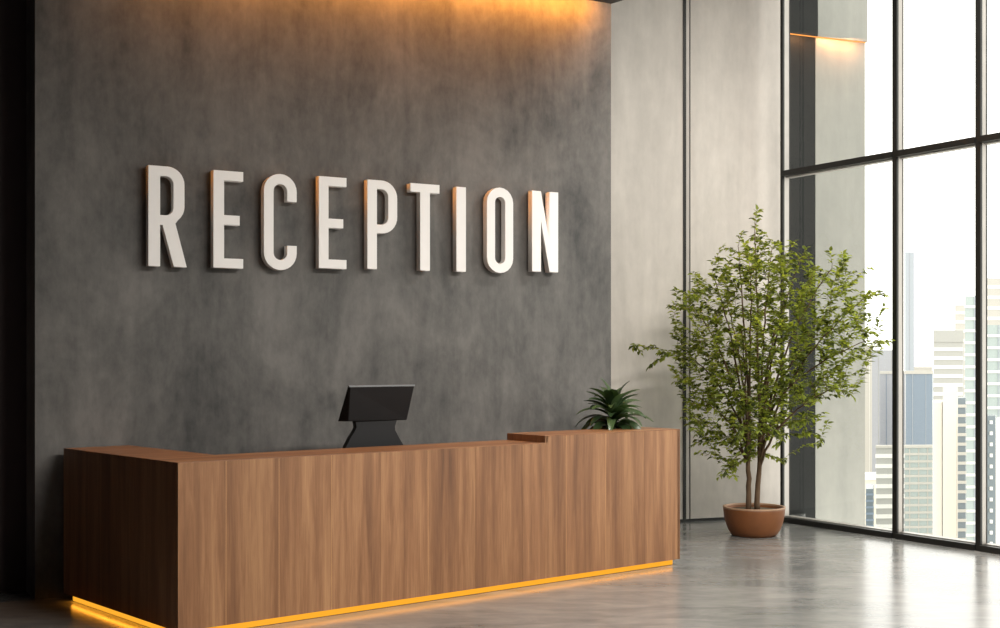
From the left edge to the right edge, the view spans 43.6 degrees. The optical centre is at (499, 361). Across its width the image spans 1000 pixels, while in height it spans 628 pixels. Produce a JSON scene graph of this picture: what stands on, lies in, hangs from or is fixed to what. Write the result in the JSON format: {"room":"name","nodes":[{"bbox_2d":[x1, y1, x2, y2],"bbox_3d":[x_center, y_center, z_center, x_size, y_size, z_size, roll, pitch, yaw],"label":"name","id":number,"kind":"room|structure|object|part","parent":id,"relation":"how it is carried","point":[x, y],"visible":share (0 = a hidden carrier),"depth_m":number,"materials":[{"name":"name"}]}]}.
{"room":"lobby","nodes":[
{"label":"lobby","id":0,"kind":"room"},
{"bbox_2d":[0,0,25,591],"bbox_3d":[-5.419,-1.275,7.684,6.300,5.750,0.200,0,0,-30],"label":"wall","id":1,"kind":"structure","parent":0,"point":[12,12],"depth_m":8.72,"materials":[{"name":"paint"}]},
{"bbox_2d":[26,0,610,599],"bbox_3d":[-1.174,-1.275,9.722,4.694,5.750,0.350,0,0,-30],"label":"wall","id":2,"kind":"structure","parent":0,"point":[479,96],"depth_m":9.33,"materials":[{"name":"concrete"}]},
{"bbox_2d":[146,165,186,267],"bbox_3d":[-2.352,-1.020,8.804,0.270,0.702,0.088,0,0,-30],"label":"sign letter","id":3,"kind":"object","parent":2,"relation":"attached to","point":[154,220],"visible":1,"depth_m":8.75,"materials":[{"name":"white paint"}]},
{"bbox_2d":[211,170,242,268],"bbox_3d":[-1.973,-1.024,9.019,0.220,0.698,0.088,0,0,-30],"label":"sign letter","id":4,"kind":"object","parent":2,"relation":"attached to","point":[219,220],"visible":1,"depth_m":8.96,"materials":[{"name":"white paint"}]},
{"bbox_2d":[261,174,296,270],"bbox_3d":[-1.633,-1.027,9.213,0.252,0.706,0.088,0,0,-30],"label":"sign letter","id":5,"kind":"object","parent":2,"relation":"attached to","point":[267,189],"visible":1,"depth_m":9.15,"materials":[{"name":"white paint"}]},
{"bbox_2d":[316,176,345,269],"bbox_3d":[-1.276,-1.044,9.415,0.222,0.687,0.088,0,0,-30],"label":"sign letter","id":6,"kind":"object","parent":2,"relation":"attached to","point":[323,223],"visible":1,"depth_m":9.35,"materials":[{"name":"white paint"}]},
{"bbox_2d":[364,179,396,269],"bbox_3d":[-0.922,-1.050,9.616,0.250,0.681,0.088,0,0,-30],"label":"sign letter","id":7,"kind":"object","parent":2,"relation":"attached to","point":[371,228],"visible":1,"depth_m":9.55,"materials":[{"name":"white paint"}]},
{"bbox_2d":[407,183,438,270],"bbox_3d":[-0.607,-1.052,9.796,0.253,0.676,0.088,0,0,-30],"label":"sign letter","id":8,"kind":"object","parent":2,"relation":"attached to","point":[423,191],"visible":1,"depth_m":9.76,"materials":[{"name":"white paint"}]},
{"bbox_2d":[453,187,465,271],"bbox_3d":[-0.329,-1.053,9.953,0.086,0.671,0.088,0,0,-30],"label":"sign letter","id":9,"kind":"object","parent":2,"relation":"attached to","point":[459,193],"visible":1,"depth_m":9.92,"materials":[{"name":"white paint"}]},
{"bbox_2d":[483,188,512,273],"bbox_3d":[-0.020,-1.063,10.129,0.244,0.691,0.088,0,0,-30],"label":"sign letter","id":10,"kind":"object","parent":2,"relation":"attached to","point":[502,194],"visible":1,"depth_m":10.09,"materials":[{"name":"white paint"}]},
{"bbox_2d":[528,191,557,272],"bbox_3d":[0.351,-1.074,10.340,0.253,0.662,0.088,0,0,-30],"label":"sign letter","id":11,"kind":"object","parent":2,"relation":"attached to","point":[542,226],"visible":1,"depth_m":10.30,"materials":[{"name":"white paint"}]},
{"bbox_2d":[0,514,999,627],"bbox_3d":[1.142,1.700,3.386,13.589,0.200,20.020,0,0,-31],"label":"floor","id":12,"kind":"structure","parent":0,"point":[802,576],"depth_m":8.46,"materials":[{"name":"concrete"}]},
{"bbox_2d":[64,427,679,627],"bbox_3d":[-0.761,1.065,9.153,4.302,1.070,1.641,0,0,-39],"label":"reception desk","id":13,"kind":"object","parent":12,"relation":"on","point":[154,537],"visible":0.98,"depth_m":8.11,"materials":[{"name":"brown wood"}]},
{"bbox_3d":[-2.397,1.070,7.832,0.030,0.972,1.601,0,0,-42],"label":"panel","id":14,"kind":"part","parent":13,"relation":"part of","materials":[{"name":"brown wood"}]},
{"bbox_2d":[64,440,541,462],"bbox_3d":[-1.311,0.582,8.705,2.883,0.004,1.641,0,0,-39],"label":"countertop","id":15,"kind":"structure","parent":13,"relation":"on","point":[165,455],"depth_m":8.10,"materials":[{"name":"brown wood"}]},
{"bbox_2d":[338,385,414,447],"bbox_3d":[-0.873,0.498,8.826,0.534,0.675,0.234,0,0,-30],"label":"monitor","id":16,"kind":"object","parent":13,"relation":"on","point":[374,411],"visible":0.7,"depth_m":8.78,"materials":[{"name":"black plastic"}]},
{"bbox_3d":[0.200,0.557,9.158,0.295,0.046,0.351,0,0,0],"label":"step panel","id":17,"kind":"part","parent":13,"relation":"part of","materials":[{"name":"brown wood"}]},
{"bbox_2d":[507,427,679,435],"bbox_3d":[0.738,0.532,9.597,1.419,0.004,0.430,0,0,-39],"label":"countertop","id":18,"kind":"structure","parent":13,"relation":"on","point":[587,431],"depth_m":9.53,"materials":[{"name":"brown wood"}]},
{"bbox_2d":[575,377,652,429],"bbox_3d":[0.911,0.478,10.005,0.624,0.714,0.605,0,0,0],"label":"potted plant","id":19,"kind":"object","parent":13,"relation":"on","point":[615,406],"visible":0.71,"depth_m":9.96,"materials":[{"name":"green plant"}]},
{"bbox_3d":[1.275,1.045,10.037,0.030,1.022,0.430,0,0,-39],"label":"panel","id":20,"kind":"part","parent":13,"relation":"part of","materials":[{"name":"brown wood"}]},
{"bbox_2d":[628,205,894,537],"bbox_3d":[2.379,0.044,11.311,1.885,3.111,2.068,0,0,-35],"label":"potted tree","id":21,"kind":"object","parent":12,"relation":"on","point":[748,519],"visible":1,"depth_m":11.24,"materials":[{"name":"green plant"}]},
{"bbox_2d":[723,503,785,537],"bbox_3d":[2.347,1.466,11.550,0.572,0.268,0.572,0,0,0],"label":"plant pot","id":22,"kind":"object","parent":21,"relation":"attached to","point":[747,520],"depth_m":11.34,"materials":[{"name":"ceramic"}]},
{"bbox_2d":[780,0,891,537],"bbox_3d":[3.232,-1.275,11.970,0.150,5.750,1.396,0,0,-33],"label":"window","id":23,"kind":"structure","parent":12,"relation":"on","point":[786,173],"depth_m":12.51,"materials":[{"name":"black metal"}]},
{"bbox_3d":[3.204,1.574,11.931,0.060,0.052,1.361,0,0,-33],"label":"sill rail","id":24,"kind":"part","parent":23,"relation":"part of","materials":[{"name":"black metal"}]},
{"bbox_2d":[892,0,974,550],"bbox_3d":[3.845,-1.275,11.010,0.150,5.750,0.876,0,0,-33],"label":"window","id":25,"kind":"structure","parent":12,"relation":"on","point":[899,153],"depth_m":11.33,"materials":[{"name":"black metal"}]},
{"bbox_3d":[3.821,1.574,10.964,0.060,0.052,0.824,0,0,-33],"label":"sill rail","id":26,"kind":"part","parent":25,"relation":"part of","materials":[{"name":"black metal"}]},
{"bbox_2d":[975,0,999,553],"bbox_3d":[4.459,-1.275,10.047,0.150,5.750,1.404,0,0,-33],"label":"window","id":27,"kind":"structure","parent":12,"relation":"on","point":[982,139],"depth_m":10.59,"materials":[{"name":"black metal"}]},
{"bbox_3d":[4.435,1.574,10.001,0.060,0.052,1.352,0,0,-33],"label":"sill rail","id":28,"kind":"part","parent":27,"relation":"part of","materials":[{"name":"black metal"}]},
{"bbox_2d":[592,0,621,3],"bbox_3d":[0.984,-3.567,3.198,11.718,1.125,13.360,0,0,-33],"label":"ceiling","id":29,"kind":"structure","parent":0,"point":[603,1],"depth_m":10.42,"materials":[{"name":"paint"}]},
{"bbox_2d":[611,0,779,518],"bbox_3d":[0.718,-1.275,12.244,4.600,5.750,0.250,0,0,-20],"label":"wall","id":30,"kind":"structure","parent":0,"point":[735,44],"depth_m":12.54,"materials":[{"name":"paint"}]},
{"bbox_2d":[683,0,685,518],"bbox_3d":[1.846,-1.275,12.515,0.031,5.750,0.019,0,0,-20],"label":"trim","id":31,"kind":"structure","parent":30,"relation":"attached to","point":[684,1],"depth_m":12.50,"materials":[{"name":"black metal"}]},
{"bbox_2d":[686,0,688,518],"bbox_3d":[1.878,-1.275,12.528,0.038,5.750,0.015,0,0,-20],"label":"trim","id":32,"kind":"structure","parent":30,"relation":"attached to","point":[687,1],"depth_m":12.52,"materials":[{"name":"metal"}]},
{"bbox_2d":[689,0,689,518],"bbox_3d":[1.901,-1.275,12.535,0.009,5.750,0.019,0,0,-20],"label":"trim","id":33,"kind":"structure","parent":30,"relation":"attached to","point":[689,0],"depth_m":12.53,"materials":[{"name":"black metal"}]},
{"bbox_2d":[680,517,724,521],"bbox_3d":[0.807,1.586,12.142,4.500,0.028,0.022,0,0,-20],"label":"baseboard","id":34,"kind":"structure","parent":30,"relation":"attached to","point":[716,518],"depth_m":12.57,"materials":[{"name":"black metal"}]},
{"label":"outside","id":35,"kind":"structure","parent":0,"visible":0},
{"bbox_3d":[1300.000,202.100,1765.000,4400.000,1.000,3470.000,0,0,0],"label":"ground","id":36,"kind":"structure","parent":35,"visible":0},
{"bbox_2d":[865,345,872,471],"bbox_3d":[298.065,94.082,1013.169,23.880,215.037,50.364,0,0,0],"label":"tower block","id":37,"kind":"object","parent":36,"relation":"on","point":[868,377],"visible":0.14,"depth_m":988.51,"materials":[{"name":"concrete"}]},
{"bbox_2d":[866,484,873,526],"bbox_3d":[106.097,118.631,358.376,6.866,165.938,15.370,0,0,0],"label":"tower block","id":38,"kind":"object","parent":36,"relation":"on","point":[869,487],"visible":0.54,"depth_m":351.09,"materials":[{"name":"blue glass"}]},
{"bbox_2d":[865,472,875,526],"bbox_3d":[134.242,120.622,454.463,14.413,161.955,25.780,0,0,0],"label":"tower block","id":39,"kind":"object","parent":36,"relation":"on","point":[870,477],"visible":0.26,"depth_m":442.41,"materials":[{"name":"white concrete"}]},
{"bbox_2d":[872,350,891,471],"bbox_3d":[246.749,97.056,799.282,29.242,209.088,38.564,0,0,0],"label":"tower block","id":40,"kind":"object","parent":36,"relation":"on","point":[882,363],"visible":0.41,"depth_m":780.26,"materials":[{"name":"concrete"}]},
{"bbox_2d":[876,445,904,528],"bbox_3d":[121.122,113.647,388.091,11.268,175.906,7.437,0,0,0],"label":"tower block","id":41,"kind":"object","parent":36,"relation":"on","point":[883,452],"visible":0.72,"depth_m":384.94,"materials":[{"name":"concrete"}]},
{"bbox_2d":[880,371,905,530],"bbox_3d":[219.121,103.290,696.424,24.591,196.620,31.302,0,0,0],"label":"tower block","id":42,"kind":"object","parent":36,"relation":"on","point":[885,376],"visible":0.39,"depth_m":681.55,"materials":[{"name":"glass"},{"name":"pale concrete"}]},
{"bbox_2d":[905,252,914,370],"bbox_3d":[363.900,52.752,1109.565,20.184,297.696,35.130,0,0,0],"label":"tower block","id":43,"kind":"object","parent":36,"relation":"on","point":[909,256],"visible":0.36,"depth_m":1092.31,"materials":[{"name":"stone"}]},
{"bbox_2d":[905,445,932,534],"bbox_3d":[118.632,112.484,354.218,10.336,178.231,7.290,0,0,0],"label":"tower block","id":44,"kind":"object","parent":36,"relation":"on","point":[918,458],"visible":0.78,"depth_m":351.26,"materials":[{"name":"stone"}]},
{"bbox_2d":[906,371,932,532],"bbox_3d":[215.541,103.015,641.540,26.452,197.170,35.934,0,0,0],"label":"tower block","id":45,"kind":"object","parent":36,"relation":"on","point":[919,384],"visible":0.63,"depth_m":624.66,"materials":[{"name":"glass"}]},
{"bbox_2d":[914,367,931,370],"bbox_3d":[292.738,102.516,864.568,17.355,198.168,13.753,0,0,0],"label":"tower block","id":46,"kind":"object","parent":36,"relation":"on","point":[915,368],"visible":0.02,"depth_m":858.62,"materials":[{"name":"stone"}]},
{"bbox_2d":[933,400,942,535],"bbox_3d":[93.763,104.960,267.400,7.398,193.280,14.801,0,0,0],"label":"tower block","id":47,"kind":"object","parent":36,"relation":"on","point":[937,404],"visible":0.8,"depth_m":260.14,"materials":[{"name":"beige concrete"}]},
{"bbox_2d":[933,330,963,399],"bbox_3d":[202.404,93.832,563.376,26.622,215.536,35.606,0,0,0],"label":"tower block","id":48,"kind":"object","parent":36,"relation":"on","point":[948,345],"visible":0.28,"depth_m":546.44,"materials":[{"name":"beige concrete"}]},
{"bbox_2d":[943,385,957,537],"bbox_3d":[93.595,103.221,259.615,8.431,196.758,14.830,0,0,0],"label":"tower block","id":49,"kind":"object","parent":36,"relation":"on","point":[950,392],"visible":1,"depth_m":252.33,"materials":[{"name":"beige concrete"}]},
{"bbox_2d":[955,305,964,396],"bbox_3d":[254.798,85.387,690.663,17.687,232.426,29.943,0,0,0],"label":"tower block","id":50,"kind":"object","parent":36,"relation":"on","point":[959,309],"visible":0.08,"depth_m":676.25,"materials":[{"name":"stone"}]},
{"bbox_2d":[958,397,966,539],"bbox_3d":[103.629,104.769,280.375,5.738,193.663,10.166,0,0,0],"label":"tower block","id":51,"kind":"object","parent":36,"relation":"on","point":[962,405],"visible":0.56,"depth_m":275.64,"materials":[{"name":"concrete"}]},
{"bbox_2d":[964,296,974,540],"bbox_3d":[120.419,92.701,316.511,12.797,217.799,20.039,0,0,0],"label":"tower block","id":52,"kind":"object","parent":36,"relation":"on","point":[969,306],"visible":0.34,"depth_m":306.90,"materials":[{"name":"white concrete"}]},
{"bbox_2d":[987,414,995,543],"bbox_3d":[99.530,106.191,253.095,4.971,190.817,7.790,0,0,0],"label":"tower block","id":53,"kind":"object","parent":36,"relation":"on","point":[991,418],"visible":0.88,"depth_m":249.69,"materials":[{"name":"grey concrete"}]},
{"bbox_2d":[987,325,999,418],"bbox_3d":[141.044,95.721,352.975,16.093,211.759,20.166,0,0,0],"label":"tower block","id":54,"kind":"object","parent":36,"relation":"on","point":[993,331],"visible":0.16,"depth_m":343.38,"materials":[{"name":"white concrete"}]},
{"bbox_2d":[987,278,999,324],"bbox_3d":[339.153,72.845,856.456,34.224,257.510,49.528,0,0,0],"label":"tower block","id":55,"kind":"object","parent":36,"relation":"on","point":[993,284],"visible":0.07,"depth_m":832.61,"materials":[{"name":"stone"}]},
{"bbox_2d":[996,417,999,543],"bbox_3d":[94.532,105.987,229.845,11.615,191.225,12.490,0,0,0],"label":"tower block","id":56,"kind":"object","parent":36,"relation":"on","point":[998,418],"visible":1,"depth_m":223.66,"materials":[{"name":"white concrete"}]},
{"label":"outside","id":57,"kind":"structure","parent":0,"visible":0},
{"bbox_2d":[815,0,867,524],"bbox_3d":[3.561,4.100,13.628,0.633,23.000,0.700,0,0,-17],"label":"pillar","id":58,"kind":"structure","parent":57,"point":[841,39],"depth_m":13.36,"materials":[{"name":"concrete"}]},
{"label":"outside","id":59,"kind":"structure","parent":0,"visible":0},
{"bbox_2d":[790,0,817,517],"bbox_3d":[3.099,4.100,13.390,0.382,23.000,0.592,0,0,-17],"label":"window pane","id":60,"kind":"structure","parent":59,"point":[803,13],"depth_m":13.19,"materials":[{"name":"glass"}]}
]}

